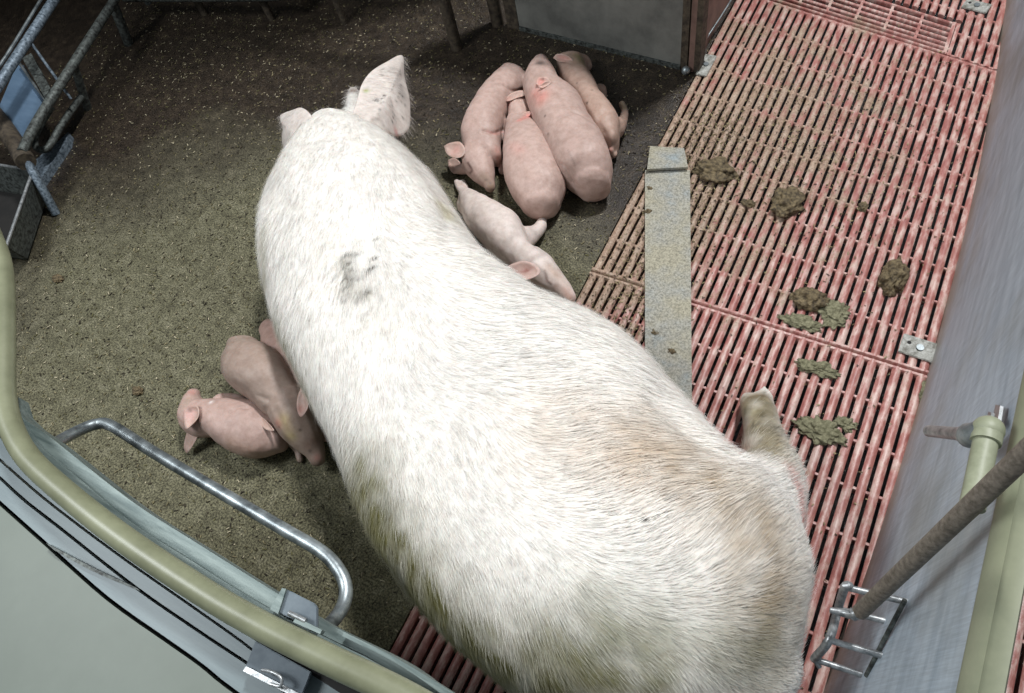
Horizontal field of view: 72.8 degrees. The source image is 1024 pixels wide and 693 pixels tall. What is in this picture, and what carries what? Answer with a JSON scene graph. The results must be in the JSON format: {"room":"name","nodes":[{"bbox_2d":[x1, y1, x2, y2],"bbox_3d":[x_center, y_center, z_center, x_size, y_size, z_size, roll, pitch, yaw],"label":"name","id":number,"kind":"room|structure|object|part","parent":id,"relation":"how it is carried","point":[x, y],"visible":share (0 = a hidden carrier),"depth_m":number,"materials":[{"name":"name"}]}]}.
{"room":"farm building","nodes":[
{"label":"farm building","id":0,"kind":"room"},
{"bbox_2d":[0,0,735,651],"bbox_3d":[-1.331,-0.318,2.236,3.063,0.060,4.200,20,66,21],"label":"floor","id":1,"kind":"structure","parent":0,"point":[70,21],"depth_m":2.16,"materials":[{"name":"concrete"}]},
{"bbox_2d":[0,164,44,258],"bbox_3d":[-1.731,-0.437,2.269,0.566,0.116,0.330,11,63,17],"label":"trough","id":2,"kind":"object","parent":1,"relation":"on","point":[22,206],"visible":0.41,"depth_m":2.26,"materials":[{"name":"metal"}]},
{"bbox_2d":[52,274,63,282],"bbox_3d":[-1.403,-0.211,2.142,0.044,0.012,0.031,20,66,21],"label":"lump","id":3,"kind":"object","parent":1,"relation":"on","point":[57,278],"visible":1,"depth_m":2.14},
{"bbox_2d":[0,0,151,215],"bbox_3d":[-1.586,-0.913,2.407,0.775,0.331,1.141,-29,59,-6],"label":"gate","id":4,"kind":"object","parent":1,"relation":"on","point":[25,110],"visible":1,"depth_m":2.37,"materials":[{"name":"metal"}]},
{"bbox_3d":[-1.833,-0.849,2.400,0.072,0.090,0.870,-42,61,-13],"label":"post","id":5,"kind":"part","parent":4,"relation":"part of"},
{"bbox_3d":[-1.627,-1.039,2.299,0.017,0.010,0.478,-1,60,10],"label":"rod","id":6,"kind":"part","parent":4,"relation":"part of","materials":[{"name":"metal"}]},
{"bbox_3d":[-1.610,-0.982,2.287,0.031,0.030,1.338,0,60,11],"label":"rail","id":7,"kind":"part","parent":4,"relation":"part of","materials":[{"name":"silver metal"}]},
{"bbox_3d":[-1.532,-0.529,2.256,0.033,0.193,0.130,-11,59,5],"label":"leg","id":8,"kind":"part","parent":4,"relation":"part of","materials":[{"name":"silver metal"}]},
{"bbox_3d":[-1.619,-0.648,2.430,0.079,0.030,0.252,6,62,14],"label":"plate","id":9,"kind":"part","parent":4,"relation":"part of","materials":[{"name":"silver metal"}]},
{"bbox_3d":[-1.515,-0.992,2.414,0.044,0.030,0.863,1,61,12],"label":"rail","id":10,"kind":"part","parent":4,"relation":"part of","materials":[{"name":"grey metal"}]},
{"bbox_3d":[-1.546,-0.927,2.494,0.099,0.181,0.028,-11,59,5],"label":"post","id":11,"kind":"part","parent":4,"relation":"part of","materials":[{"name":"grey metal"}]},
{"bbox_3d":[-1.496,-1.232,2.660,0.092,0.182,0.036,4,61,13],"label":"post","id":12,"kind":"part","parent":4,"relation":"part of","materials":[{"name":"grey metal"}]},
{"bbox_2d":[132,386,142,395],"bbox_3d":[-1.013,0.117,1.876,0.030,0.014,0.035,-32,60,-8],"label":"lump","id":13,"kind":"object","parent":1,"relation":"on","point":[136,390],"visible":1,"depth_m":1.87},
{"bbox_2d":[122,0,281,20],"bbox_3d":[-1.128,-1.357,2.686,0.731,0.159,0.230,6,62,14],"label":"barrier","id":14,"kind":"object","parent":1,"relation":"on","point":[264,4],"visible":1,"depth_m":2.62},
{"bbox_3d":[-1.226,-1.345,2.708,0.028,0.110,0.028,20,66,21],"label":"post","id":15,"kind":"part","parent":14,"relation":"part of","materials":[{"name":"brown wood"}]},
{"bbox_3d":[-1.142,-1.291,2.650,0.719,0.159,0.233,-7,59,7],"label":"rail","id":16,"kind":"part","parent":14,"relation":"part of","materials":[{"name":"grey metal"}]},
{"bbox_3d":[-0.927,-1.280,2.611,0.028,0.110,0.028,20,66,21],"label":"post","id":17,"kind":"part","parent":14,"relation":"part of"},
{"bbox_2d":[0,229,454,692],"bbox_3d":[-1.042,0.470,1.319,3.187,0.633,1.251,34,72,26],"label":"metal railing","id":18,"kind":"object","parent":1,"relation":"on","point":[100,593],"depth_m":1.00,"materials":[{"name":"plastic"}]},
{"bbox_3d":[-0.374,0.509,1.232,1.197,0.520,0.020,20,66,21],"label":"wall panel","id":19,"kind":"part","parent":18,"relation":"part of","materials":[{"name":"grey plastic"}]},
{"bbox_3d":[-0.519,0.788,0.778,1.473,0.012,0.844,20,66,21],"label":"panel","id":20,"kind":"part","parent":18,"relation":"part of","materials":[{"name":"grey plastic"}]},
{"bbox_3d":[-0.544,0.269,1.172,0.717,0.141,0.117,22,67,22],"label":"guard rail","id":21,"kind":"part","parent":18,"relation":"part of","materials":[{"name":"metal"}]},
{"bbox_2d":[177,388,288,458],"bbox_3d":[-0.694,0.182,1.712,0.321,0.124,0.168,5,62,14],"label":"piglet","id":22,"kind":"object","parent":1,"relation":"on","point":[234,422],"visible":0.84,"depth_m":1.66},
{"bbox_2d":[221,335,324,465],"bbox_3d":[-0.583,0.111,1.701,0.140,0.177,0.443,-41,61,-13],"label":"piglet","id":23,"kind":"object","parent":1,"relation":"on","point":[253,368],"visible":0.91,"depth_m":1.63},
{"bbox_2d":[259,319,328,441],"bbox_3d":[-0.542,0.060,1.756,0.092,0.118,0.409,-36,60,-10],"label":"piglet","id":24,"kind":"object","parent":1,"relation":"on","point":[266,331],"visible":0.12,"depth_m":1.77},
{"bbox_2d":[0,0,713,646],"bbox_3d":[-0.833,-0.574,2.247,2.373,0.004,2.042,20,66,21],"label":"chips","id":25,"kind":"object","parent":1,"relation":"on","point":[410,75],"visible":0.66,"depth_m":2.18,"materials":[{"name":"brown wood"}]},
{"bbox_2d":[332,0,503,51],"bbox_3d":[-0.400,-1.269,2.164,0.626,0.686,0.167,7,62,15],"label":"barrier","id":26,"kind":"object","parent":1,"relation":"on","point":[494,6],"visible":1,"depth_m":2.34,"materials":[{"name":"grey metal"}]},
{"bbox_3d":[-0.673,-1.361,2.275,0.024,0.680,0.024,20,66,21],"label":"post","id":27,"kind":"part","parent":26,"relation":"part of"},
{"bbox_3d":[-0.246,-1.191,2.093,0.040,0.680,0.040,20,66,21],"label":"post","id":28,"kind":"part","parent":26,"relation":"part of","materials":[{"name":"brown wood"}]},
{"bbox_3d":[-0.105,-1.286,2.120,0.044,0.680,0.044,20,66,21],"label":"post","id":29,"kind":"part","parent":26,"relation":"part of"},
{"bbox_2d":[444,63,524,191],"bbox_3d":[-0.071,-0.683,2.087,0.186,0.127,0.490,12,63,17],"label":"piglet","id":30,"kind":"object","parent":1,"relation":"on","point":[483,123],"visible":0.92,"depth_m":2.02},
{"bbox_2d":[454,179,575,301],"bbox_3d":[-0.003,-0.333,1.867,0.206,0.136,0.577,-28,59,-6],"label":"piglet","id":31,"kind":"object","parent":1,"relation":"on","point":[500,230],"visible":0.91,"depth_m":1.79},
{"bbox_2d":[503,90,566,219],"bbox_3d":[0.040,-0.568,1.994,0.165,0.139,0.482,-15,59,2],"label":"piglet","id":32,"kind":"object","parent":1,"relation":"on","point":[534,179],"visible":0.83,"depth_m":1.89},
{"bbox_2d":[254,55,817,692],"bbox_3d":[-0.164,-0.114,1.602,0.887,0.446,2.087,-38,61,-12],"label":"sow","id":33,"kind":"object","parent":1,"relation":"on","point":[534,483],"visible":1,"depth_m":1.20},
{"bbox_2d":[523,54,612,201],"bbox_3d":[0.139,-0.659,2.008,0.159,0.171,0.592,-20,59,-1],"label":"piglet","id":34,"kind":"object","parent":1,"relation":"on","point":[578,146],"visible":0.9,"depth_m":1.89},
{"bbox_2d":[400,3,757,668],"bbox_3d":[0.220,-0.116,1.939,0.005,0.248,3.350,20,66,21],"label":"trim","id":35,"kind":"structure","parent":1,"relation":"attached to","point":[742,3],"depth_m":2.12,"materials":[{"name":"red plastic"}]},
{"bbox_2d":[553,51,627,158],"bbox_3d":[0.254,-0.745,2.058,0.154,0.124,0.456,-20,59,-1],"label":"piglet","id":36,"kind":"object","parent":1,"relation":"on","point":[573,67],"visible":0.72,"depth_m":2.00},
{"bbox_2d":[503,0,708,74],"bbox_3d":[0.206,-1.182,1.888,0.698,0.870,0.064,24,68,22],"label":"board","id":37,"kind":"object","parent":1,"relation":"on","point":[651,31],"visible":0.98,"depth_m":2.14,"materials":[{"name":"metal"}]},
{"bbox_3d":[-0.059,-1.315,2.022,0.048,0.860,0.030,24,68,23],"label":"post","id":38,"kind":"part","parent":37,"relation":"part of","materials":[{"name":"wood"}]},
{"bbox_3d":[0.206,-1.191,1.895,0.585,0.834,0.020,24,68,23],"label":"panel","id":39,"kind":"part","parent":37,"relation":"part of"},
{"bbox_3d":[0.464,-1.077,1.783,0.022,0.860,0.030,24,68,23],"label":"post","id":40,"kind":"part","parent":37,"relation":"part of","materials":[{"name":"grey metal"}]},
{"bbox_3d":[0.493,-1.069,1.766,0.036,0.870,0.035,24,68,23],"label":"post","id":41,"kind":"part","parent":37,"relation":"part of","materials":[{"name":"brown metal"}]},
{"bbox_2d":[688,0,731,71],"bbox_3d":[0.752,-1.508,2.010,0.039,0.800,1.164,20,66,21],"label":"board","id":42,"kind":"object","parent":1,"relation":"on","point":[717,8],"visible":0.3,"depth_m":2.11,"materials":[{"name":"metal"}]},
{"bbox_3d":[0.699,-1.113,2.210,0.020,0.038,0.545,23,67,22],"label":"rod","id":43,"kind":"part","parent":42,"relation":"part of","materials":[{"name":"metal"}]},
{"bbox_2d":[430,0,1023,692],"bbox_3d":[0.955,0.119,1.828,1.557,0.040,3.950,20,66,21],"label":"floor","id":44,"kind":"structure","parent":0,"point":[838,541],"depth_m":2.04,"materials":[{"name":"red plastic"}]},
{"bbox_2d":[390,271,926,692],"bbox_3d":[0.341,0.365,1.493,0.838,0.032,1.043,20,66,21],"label":"floor panel","id":45,"kind":"object","parent":44,"relation":"attached to","point":[885,408],"visible":0.25,"depth_m":1.51,"materials":[{"name":"red plastic"}]},
{"bbox_2d":[794,358,841,379],"bbox_3d":[0.696,0.045,1.582,0.108,0.014,0.048,20,66,21],"label":"lump","id":46,"kind":"object","parent":45,"relation":"on","point":[823,369],"visible":1,"depth_m":1.58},
{"bbox_2d":[790,415,847,446],"bbox_3d":[0.668,0.181,1.508,0.127,0.016,0.071,20,66,21],"label":"lump","id":47,"kind":"object","parent":45,"relation":"on","point":[822,432],"visible":1,"depth_m":1.51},
{"bbox_2d":[833,415,858,432],"bbox_3d":[0.727,0.166,1.508,0.037,0.010,0.050,-41,61,-13],"label":"lump","id":48,"kind":"object","parent":45,"relation":"on","point":[847,425],"visible":1,"depth_m":1.51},
{"bbox_2d":[919,379,926,403],"bbox_3d":[0.901,0.102,1.511,0.028,0.010,0.071,20,66,21],"label":"lump","id":49,"kind":"object","parent":45,"relation":"on","point":[924,381],"visible":0.32,"depth_m":1.52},
{"bbox_2d":[591,0,996,374],"bbox_3d":[0.847,-0.542,1.917,0.838,0.032,1.193,20,66,21],"label":"floor panel","id":50,"kind":"object","parent":44,"relation":"attached to","point":[938,269],"visible":0.89,"depth_m":1.86,"materials":[{"name":"red plastic"}]},
{"bbox_2d":[643,208,651,214],"bbox_3d":[0.369,-0.366,1.882,0.034,0.015,0.024,20,66,21],"label":"lump","id":51,"kind":"object","parent":50,"relation":"on","point":[647,210],"visible":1,"depth_m":1.88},
{"bbox_2d":[645,146,691,401],"bbox_3d":[0.387,-0.150,1.749,0.123,0.022,0.965,1,61,12],"label":"floor strip","id":52,"kind":"object","parent":50,"relation":"on","point":[667,227],"visible":0.82,"depth_m":1.79,"materials":[{"name":"grey concrete"}]},
{"bbox_2d":[668,348,675,353],"bbox_3d":[0.383,0.012,1.662,0.028,0.014,0.020,20,66,21],"label":"lump","id":53,"kind":"object","parent":52,"relation":"on","point":[671,350],"visible":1,"depth_m":1.66,"materials":[{"name":"brown soil"}]},
{"bbox_2d":[695,54,716,76],"bbox_3d":[0.594,-0.862,2.127,0.035,0.009,0.095,20,66,21],"label":"clip","id":54,"kind":"object","parent":50,"relation":"on","point":[709,59],"visible":0.93,"depth_m":2.12,"materials":[{"name":"metal"}]},
{"bbox_2d":[692,156,738,183],"bbox_3d":[0.559,-0.486,1.903,0.127,0.036,0.092,20,66,21],"label":"lump","id":55,"kind":"object","parent":50,"relation":"on","point":[718,170],"visible":1,"depth_m":1.90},
{"bbox_2d":[740,199,755,207],"bbox_3d":[0.625,-0.382,1.841,0.042,0.014,0.026,20,66,21],"label":"lump","id":56,"kind":"object","parent":50,"relation":"on","point":[749,203],"visible":1,"depth_m":1.84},
{"bbox_2d":[575,5,988,688],"bbox_3d":[0.639,-0.264,1.776,0.800,0.004,1.949,20,66,21],"label":"crumbs","id":57,"kind":"object","parent":50,"relation":"on","point":[728,123],"visible":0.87,"depth_m":1.88,"materials":[{"name":"soil"}]},
{"bbox_2d":[770,185,805,217],"bbox_3d":[0.720,-0.379,1.808,0.090,0.038,0.109,20,66,21],"label":"lump","id":58,"kind":"object","parent":50,"relation":"on","point":[788,201],"visible":1,"depth_m":1.80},
{"bbox_2d":[777,312,827,332],"bbox_3d":[0.687,-0.060,1.647,0.117,0.009,0.045,20,66,21],"label":"lump","id":59,"kind":"object","parent":50,"relation":"on","point":[806,322],"visible":1,"depth_m":1.65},
{"bbox_2d":[788,287,829,311],"bbox_3d":[0.714,-0.118,1.663,0.096,0.031,0.069,20,66,21],"label":"lump","id":60,"kind":"object","parent":50,"relation":"on","point":[810,299],"visible":1,"depth_m":1.66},
{"bbox_2d":[817,298,850,329],"bbox_3d":[0.755,-0.079,1.642,0.089,0.014,0.088,20,66,21],"label":"lump","id":61,"kind":"object","parent":50,"relation":"on","point":[835,314],"visible":1,"depth_m":1.64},
{"bbox_2d":[858,201,868,211],"bbox_3d":[0.898,-0.359,1.777,0.025,0.011,0.034,20,66,21],"label":"lump","id":62,"kind":"object","parent":50,"relation":"on","point":[862,206],"visible":1,"depth_m":1.77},
{"bbox_2d":[877,256,909,296],"bbox_3d":[0.911,-0.173,1.652,0.064,0.039,0.122,20,66,21],"label":"lump","id":63,"kind":"object","parent":50,"relation":"on","point":[895,274],"visible":1,"depth_m":1.64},
{"bbox_2d":[898,334,936,362],"bbox_3d":[0.917,0.003,1.564,0.078,0.009,0.052,22,67,22],"label":"clip","id":64,"kind":"object","parent":50,"relation":"on","point":[913,346],"visible":0.82,"depth_m":1.56,"materials":[{"name":"metal"}]},
{"bbox_2d":[769,0,1005,70],"bbox_3d":[1.242,-1.250,2.247,0.838,0.032,0.949,20,66,21],"label":"floor panel","id":65,"kind":"object","parent":44,"relation":"attached to","point":[952,36],"visible":0.77,"depth_m":2.07,"materials":[{"name":"red plastic"}]},
{"bbox_2d":[961,0,991,13],"bbox_3d":[1.376,-1.010,2.058,0.070,0.009,0.045,32,71,25],"label":"clip","id":66,"kind":"object","parent":65,"relation":"on","point":[973,5],"visible":1,"depth_m":2.06,"materials":[{"name":"metal"}]},
{"bbox_2d":[1006,597,1023,692],"bbox_3d":[0.940,0.755,1.151,0.590,0.032,1.495,20,66,21],"label":"floor panel","id":67,"kind":"object","parent":44,"relation":"attached to","point":[1019,686],"visible":0.02,"depth_m":1.25,"materials":[{"name":"red plastic"}]},
{"bbox_2d":[823,0,1023,692],"bbox_3d":[0.903,-0.277,1.373,0.161,0.685,3.500,20,66,21],"label":"wall","id":68,"kind":"structure","parent":0,"point":[977,365],"depth_m":1.16,"materials":[{"name":"metal"}]},
{"bbox_2d":[810,437,1023,677],"bbox_3d":[0.499,0.257,0.852,0.095,0.695,0.232,20,66,21],"label":"pipe","id":69,"kind":"object","parent":68,"relation":"attached to","point":[1010,467],"visible":1,"depth_m":0.88,"materials":[{"name":"metal"}]},
{"bbox_2d":[923,405,1005,513],"bbox_3d":[0.560,0.131,0.866,0.068,0.138,0.186,20,66,21],"label":"pipe","id":70,"kind":"object","parent":68,"relation":"attached to","point":[984,436],"visible":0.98,"depth_m":0.81,"materials":[{"name":"metal"}]},
{"bbox_2d":[956,422,973,447],"bbox_3d":[0.559,0.104,0.834,0.037,0.039,0.034,-12,59,4],"label":"socket","id":71,"kind":"object","parent":70,"relation":"attached to","point":[965,432],"depth_m":0.83,"materials":[{"name":"metal"}]},
{"bbox_2d":[956,371,1023,692],"bbox_3d":[0.905,-0.419,1.067,0.034,0.048,3.500,20,66,21],"label":"trim","id":72,"kind":"structure","parent":68,"relation":"attached to","point":[991,638],"depth_m":0.73,"materials":[{"name":"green plastic"}]}
]}

